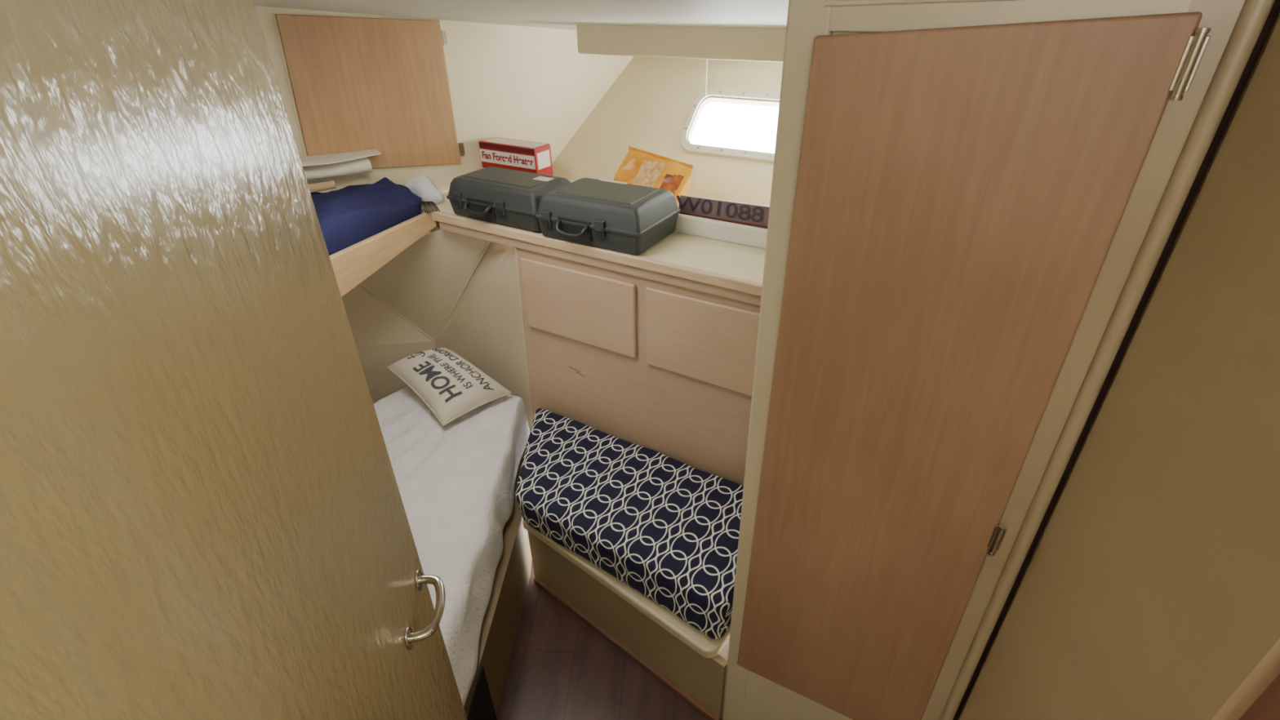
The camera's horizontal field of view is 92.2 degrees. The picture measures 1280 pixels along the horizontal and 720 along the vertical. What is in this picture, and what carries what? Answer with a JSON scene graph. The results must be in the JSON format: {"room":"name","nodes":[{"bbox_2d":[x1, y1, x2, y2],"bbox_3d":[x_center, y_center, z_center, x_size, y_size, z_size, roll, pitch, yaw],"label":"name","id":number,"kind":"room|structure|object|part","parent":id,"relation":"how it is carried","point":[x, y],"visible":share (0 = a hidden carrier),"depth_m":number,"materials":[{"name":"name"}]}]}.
{"room":"boat cabin","nodes":[
{"label":"boat cabin","id":0,"kind":"room"},
{"bbox_2d":[342,221,531,430],"bbox_3d":[-1.222,0.220,1.968,1.872,1.020,0.614,-23,38,-32],"label":"wall","id":1,"kind":"structure","parent":0,"point":[423,283],"depth_m":2.26,"materials":[{"name":"beige paint"}]},
{"bbox_2d":[357,284,435,342],"bbox_3d":[-0.979,-0.230,2.295,0.344,0.445,0.008,-11,33,-16],"label":"trim","id":2,"kind":"structure","parent":1,"relation":"attached to","point":[359,285],"depth_m":2.34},
{"bbox_2d":[435,241,491,342],"bbox_3d":[-0.643,-0.270,2.271,0.380,0.525,0.014,8,33,14],"label":"trim","id":3,"kind":"structure","parent":1,"relation":"attached to","point":[489,242],"depth_m":2.27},
{"bbox_2d":[420,179,767,485],"bbox_3d":[-0.074,-0.154,2.180,1.558,0.836,0.561,17,36,27],"label":"cabinet","id":4,"kind":"object","parent":1,"relation":"attached to","point":[655,348],"depth_m":1.83,"materials":[{"name":"laminate"}]},
{"bbox_2d":[404,173,443,204],"bbox_3d":[-0.739,-0.594,2.134,0.147,0.087,0.095,17,36,27],"label":"pillow","id":5,"kind":"object","parent":4,"relation":"on","point":[420,184],"visible":0.78,"depth_m":2.10,"materials":[{"name":"fabric"}]},
{"bbox_2d":[415,200,439,213],"bbox_3d":[-0.697,-0.505,2.028,0.026,0.050,0.071,17,36,27],"label":"fringe","id":6,"kind":"object","parent":4,"relation":"on","point":[427,203],"visible":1,"depth_m":2.02,"materials":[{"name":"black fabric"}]},
{"bbox_2d":[446,166,571,231],"bbox_3d":[-0.415,-0.517,1.958,0.379,0.124,0.251,17,36,27],"label":"tool case","id":7,"kind":"object","parent":4,"relation":"on","point":[510,197],"visible":0.87,"depth_m":1.89,"materials":[{"name":"plastic"}]},
{"bbox_3d":[-0.504,-0.466,1.905,0.109,0.037,0.034,17,36,27],"label":"handle","id":8,"kind":"part","parent":7,"relation":"part of","materials":[{"name":"plastic"}]},
{"bbox_2d":[478,137,552,176],"bbox_3d":[-0.443,-0.694,2.214,0.261,0.170,0.087,17,36,27],"label":"box","id":9,"kind":"object","parent":4,"relation":"on","point":[497,152],"visible":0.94,"depth_m":2.15,"materials":[{"name":"red cardboard"}]},
{"bbox_2d":[537,149,550,169],"bbox_3d":[-0.333,-0.694,2.134,0.001,0.055,0.065,17,36,27],"label":"print","id":10,"kind":"object","parent":9,"relation":"attached to","point":[543,155],"depth_m":2.13},
{"bbox_3d":[-0.192,-0.163,1.897,0.425,0.245,0.014,17,36,27],"label":"drawer","id":11,"kind":"part","parent":4,"relation":"part of","materials":[{"name":"brown wood"}]},
{"bbox_3d":[-0.114,-0.281,1.769,1.315,0.030,0.014,17,36,28],"label":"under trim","id":12,"kind":"part","parent":4,"relation":"part of","materials":[{"name":"brown wood"}]},
{"bbox_2d":[535,177,680,254],"bbox_3d":[-0.100,-0.424,1.788,0.362,0.131,0.285,17,36,27],"label":"tool case","id":13,"kind":"object","parent":4,"relation":"on","point":[624,217],"visible":1,"depth_m":1.72,"materials":[{"name":"plastic"}]},
{"bbox_3d":[-0.193,-0.364,1.721,0.109,0.038,0.036,17,36,27],"label":"handle","id":14,"kind":"part","parent":13,"relation":"part of","materials":[{"name":"plastic"}]},
{"bbox_3d":[0.026,0.064,1.902,1.020,0.750,0.018,17,36,27],"label":"panel","id":15,"kind":"part","parent":4,"relation":"part of","materials":[{"name":"brown wood"}]},
{"bbox_2d":[613,146,693,206],"bbox_3d":[0.019,-0.556,1.943,0.289,0.194,0.112,20,37,31],"label":"bag","id":16,"kind":"object","parent":4,"relation":"on","point":[641,167],"visible":0.5,"depth_m":1.92,"materials":[{"name":"plastic"}]},
{"bbox_3d":[0.191,-0.045,1.690,0.412,0.256,0.014,17,36,27],"label":"drawer","id":17,"kind":"part","parent":4,"relation":"part of","materials":[{"name":"brown wood"}]},
{"bbox_3d":[0.211,-0.380,1.790,0.835,0.054,0.022,17,36,27],"label":"fiddle rail","id":18,"kind":"part","parent":4,"relation":"part of","materials":[{"name":"white paint"}]},
{"bbox_2d":[676,195,769,228],"bbox_3d":[0.346,-0.389,1.748,0.562,0.104,0.032,17,36,27],"label":"number sign","id":19,"kind":"object","parent":4,"relation":"on","point":[751,215],"visible":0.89,"depth_m":1.79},
{"bbox_2d":[254,5,633,193],"bbox_3d":[-1.080,-0.774,1.915,2.870,0.908,0.030,-20,36,-27],"label":"wall","id":20,"kind":"structure","parent":0,"point":[526,83],"depth_m":2.23,"materials":[{"name":"beige paint"}]},
{"bbox_2d":[271,12,465,171],"bbox_3d":[-0.856,-0.850,2.006,0.521,0.506,0.018,-20,36,-27],"label":"upper cabinet","id":21,"kind":"object","parent":20,"relation":"attached to","point":[355,83],"visible":0.88,"depth_m":1.98,"materials":[{"name":"brown wood"}]},
{"bbox_2d":[328,210,435,297],"bbox_3d":[-1.362,-0.200,1.724,1.138,0.136,1.467,17,36,27],"label":"bunk","id":22,"kind":"object","parent":20,"relation":"attached to","point":[353,264],"visible":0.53,"depth_m":1.86,"materials":[{"name":"paint"}]},
{"bbox_2d":[310,177,422,255],"bbox_3d":[-1.265,-0.332,1.725,0.896,0.150,1.254,17,36,27],"label":"blanket","id":23,"kind":"object","parent":22,"relation":"on","point":[348,215],"visible":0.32,"depth_m":1.89,"materials":[{"name":"fabric"}]},
{"bbox_2d":[299,149,381,192],"bbox_3d":[-1.161,-0.536,1.849,0.765,0.090,0.146,-21,36,-29],"label":"chart","id":24,"kind":"object","parent":23,"relation":"on","point":[331,165],"visible":0.34,"depth_m":1.96,"materials":[{"name":"paper"}]},
{"bbox_2d":[253,0,788,30],"bbox_3d":[-0.493,-0.597,0.926,3.800,0.478,3.850,17,36,27],"label":"ceiling","id":25,"kind":"structure","parent":0,"point":[552,14],"depth_m":1.44,"materials":[{"name":"paint"}]},
{"bbox_2d":[576,24,786,62],"bbox_3d":[0.291,-0.877,1.704,1.130,0.086,0.050,17,36,27],"label":"ceiling beam","id":26,"kind":"structure","parent":25,"relation":"attached to","point":[730,43],"depth_m":1.77,"materials":[{"name":"beige paint"}]},
{"bbox_2d":[496,559,729,719],"bbox_3d":[-0.654,1.161,1.414,3.600,0.030,2.700,17,36,27],"label":"floor","id":27,"kind":"structure","parent":0,"point":[561,668],"depth_m":1.77,"materials":[{"name":"brown wood"}]},
{"bbox_2d":[463,430,532,719],"bbox_3d":[-0.623,0.756,1.791,1.354,0.268,1.440,17,36,27],"label":"frame","id":28,"kind":"object","parent":27,"relation":"on","point":[501,619],"visible":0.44,"depth_m":1.75,"materials":[{"name":"paint"}]},
{"bbox_2d":[373,385,529,706],"bbox_3d":[-0.613,0.568,1.662,1.362,0.178,1.424,17,36,27],"label":"mattress","id":29,"kind":"object","parent":28,"relation":"on","point":[455,480],"visible":0.35,"depth_m":1.83,"materials":[{"name":"white fabric"}]},
{"bbox_2d":[386,347,511,426],"bbox_3d":[-0.688,0.049,2.203,0.268,0.144,0.388,-28,40,-37],"label":"throw pillow","id":30,"kind":"object","parent":29,"relation":"on","point":[448,384],"visible":1,"depth_m":2.13,"materials":[{"name":"fabric"}]},
{"bbox_2d":[522,519,730,719],"bbox_3d":[-0.086,0.622,1.980,0.993,0.280,0.487,17,36,27],"label":"bench seat","id":31,"kind":"object","parent":27,"relation":"on","point":[686,660],"visible":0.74,"depth_m":1.74,"materials":[{"name":"beige wood"}]},
{"bbox_3d":[-0.069,0.851,1.853,0.732,0.020,0.014,23,39,34],"label":"toe trim","id":32,"kind":"part","parent":31,"relation":"part of","materials":[{"name":"brown wood"}]},
{"bbox_2d":[515,408,743,639],"bbox_3d":[-0.075,0.432,1.864,0.942,0.160,0.437,17,36,27],"label":"bench cushion","id":33,"kind":"object","parent":31,"relation":"on","point":[667,528],"depth_m":1.74,"materials":[{"name":"fabric"}]},
{"bbox_2d":[721,0,1279,719],"bbox_3d":[0.630,0.168,1.438,0.479,1.794,0.892,17,36,27],"label":"closet","id":34,"kind":"object","parent":27,"relation":"on","point":[977,209],"visible":1,"depth_m":0.84,"materials":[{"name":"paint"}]},
{"bbox_3d":[0.419,0.892,1.472,0.354,0.330,0.020,17,36,27],"label":"rail","id":35,"kind":"part","parent":34,"relation":"part of","materials":[{"name":"paint"}]},
{"bbox_3d":[0.403,-0.391,0.663,0.410,0.020,0.008,17,36,27],"label":"moulding","id":36,"kind":"part","parent":34,"relation":"part of","materials":[{"name":"paint"}]},
{"bbox_3d":[0.392,-0.393,0.689,0.354,0.049,0.020,17,36,27],"label":"rail","id":37,"kind":"part","parent":34,"relation":"part of","materials":[{"name":"paint"}]},
{"bbox_2d":[551,56,782,206],"bbox_3d":[0.722,-0.709,1.964,2.750,0.598,0.598,17,36,27],"label":"wall","id":38,"kind":"structure","parent":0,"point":[648,106],"depth_m":2.28,"materials":[{"name":"beige paint"}]},
{"bbox_2d":[705,59,707,96],"bbox_3d":[0.286,-1.053,2.252,0.005,0.141,0.198,17,36,27],"label":"blind cord","id":39,"kind":"object","parent":38,"relation":"attached to","point":[706,60],"visible":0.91,"depth_m":2.19,"materials":[{"name":"white paint"}]},
{"bbox_3d":[0.437,-0.794,2.096,0.616,0.190,0.190,17,36,27],"label":"frame","id":40,"kind":"part","parent":38,"relation":"part of","materials":[{"name":"white plastic"}]},
{"bbox_2d":[687,96,779,153],"bbox_3d":[0.443,-0.790,2.109,0.586,0.170,0.170,17,36,27],"label":"rim","id":41,"kind":"object","parent":38,"relation":"attached to","point":[708,100],"visible":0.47,"depth_m":2.21,"materials":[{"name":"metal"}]},
{"bbox_2d":[957,10,1279,719],"bbox_3d":[0.611,0.465,0.854,0.183,1.695,0.333,17,36,27],"label":"wall","id":42,"kind":"structure","parent":0,"point":[1149,587],"depth_m":0.65,"materials":[{"name":"paint"}]},
{"bbox_2d":[1238,673,1279,719],"bbox_3d":[0.559,0.726,0.711,0.044,1.400,0.162,6,32,12],"label":"leaf","id":43,"kind":"object","parent":42,"relation":"attached to","point":[1266,706],"visible":1,"depth_m":0.54,"materials":[{"name":"brown wood"}]},
{"bbox_3d":[-1.291,0.372,0.972,2.350,1.800,0.040,17,36,27],"label":"wall","id":44,"kind":"structure","parent":0,"visible":0},
{"bbox_2d":[0,0,466,719],"bbox_3d":[-0.289,0.546,0.694,0.039,1.725,0.600,-5,32,-6],"label":"door","id":45,"kind":"structure","parent":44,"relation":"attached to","point":[203,516],"depth_m":0.38,"materials":[{"name":"varnished wood"}]},
{"bbox_3d":[-0.298,0.358,0.794,0.004,0.034,0.026,-5,32,-6],"label":"pull handle base","id":46,"kind":"part","parent":45,"relation":"part of","materials":[{"name":"silver metal"}]},
{"bbox_3d":[-0.310,0.308,0.864,0.004,0.034,0.026,-5,32,-6],"label":"pull handle base","id":47,"kind":"part","parent":45,"relation":"part of","materials":[{"name":"silver metal"}]},
{"bbox_2d":[408,574,445,643],"bbox_3d":[-0.284,0.332,0.831,0.040,0.019,0.098,-5,32,-6],"label":"door handle","id":48,"kind":"object","parent":45,"relation":"attached to","point":[423,634],"visible":1,"depth_m":0.82,"materials":[{"name":"silver metal"}]}
]}

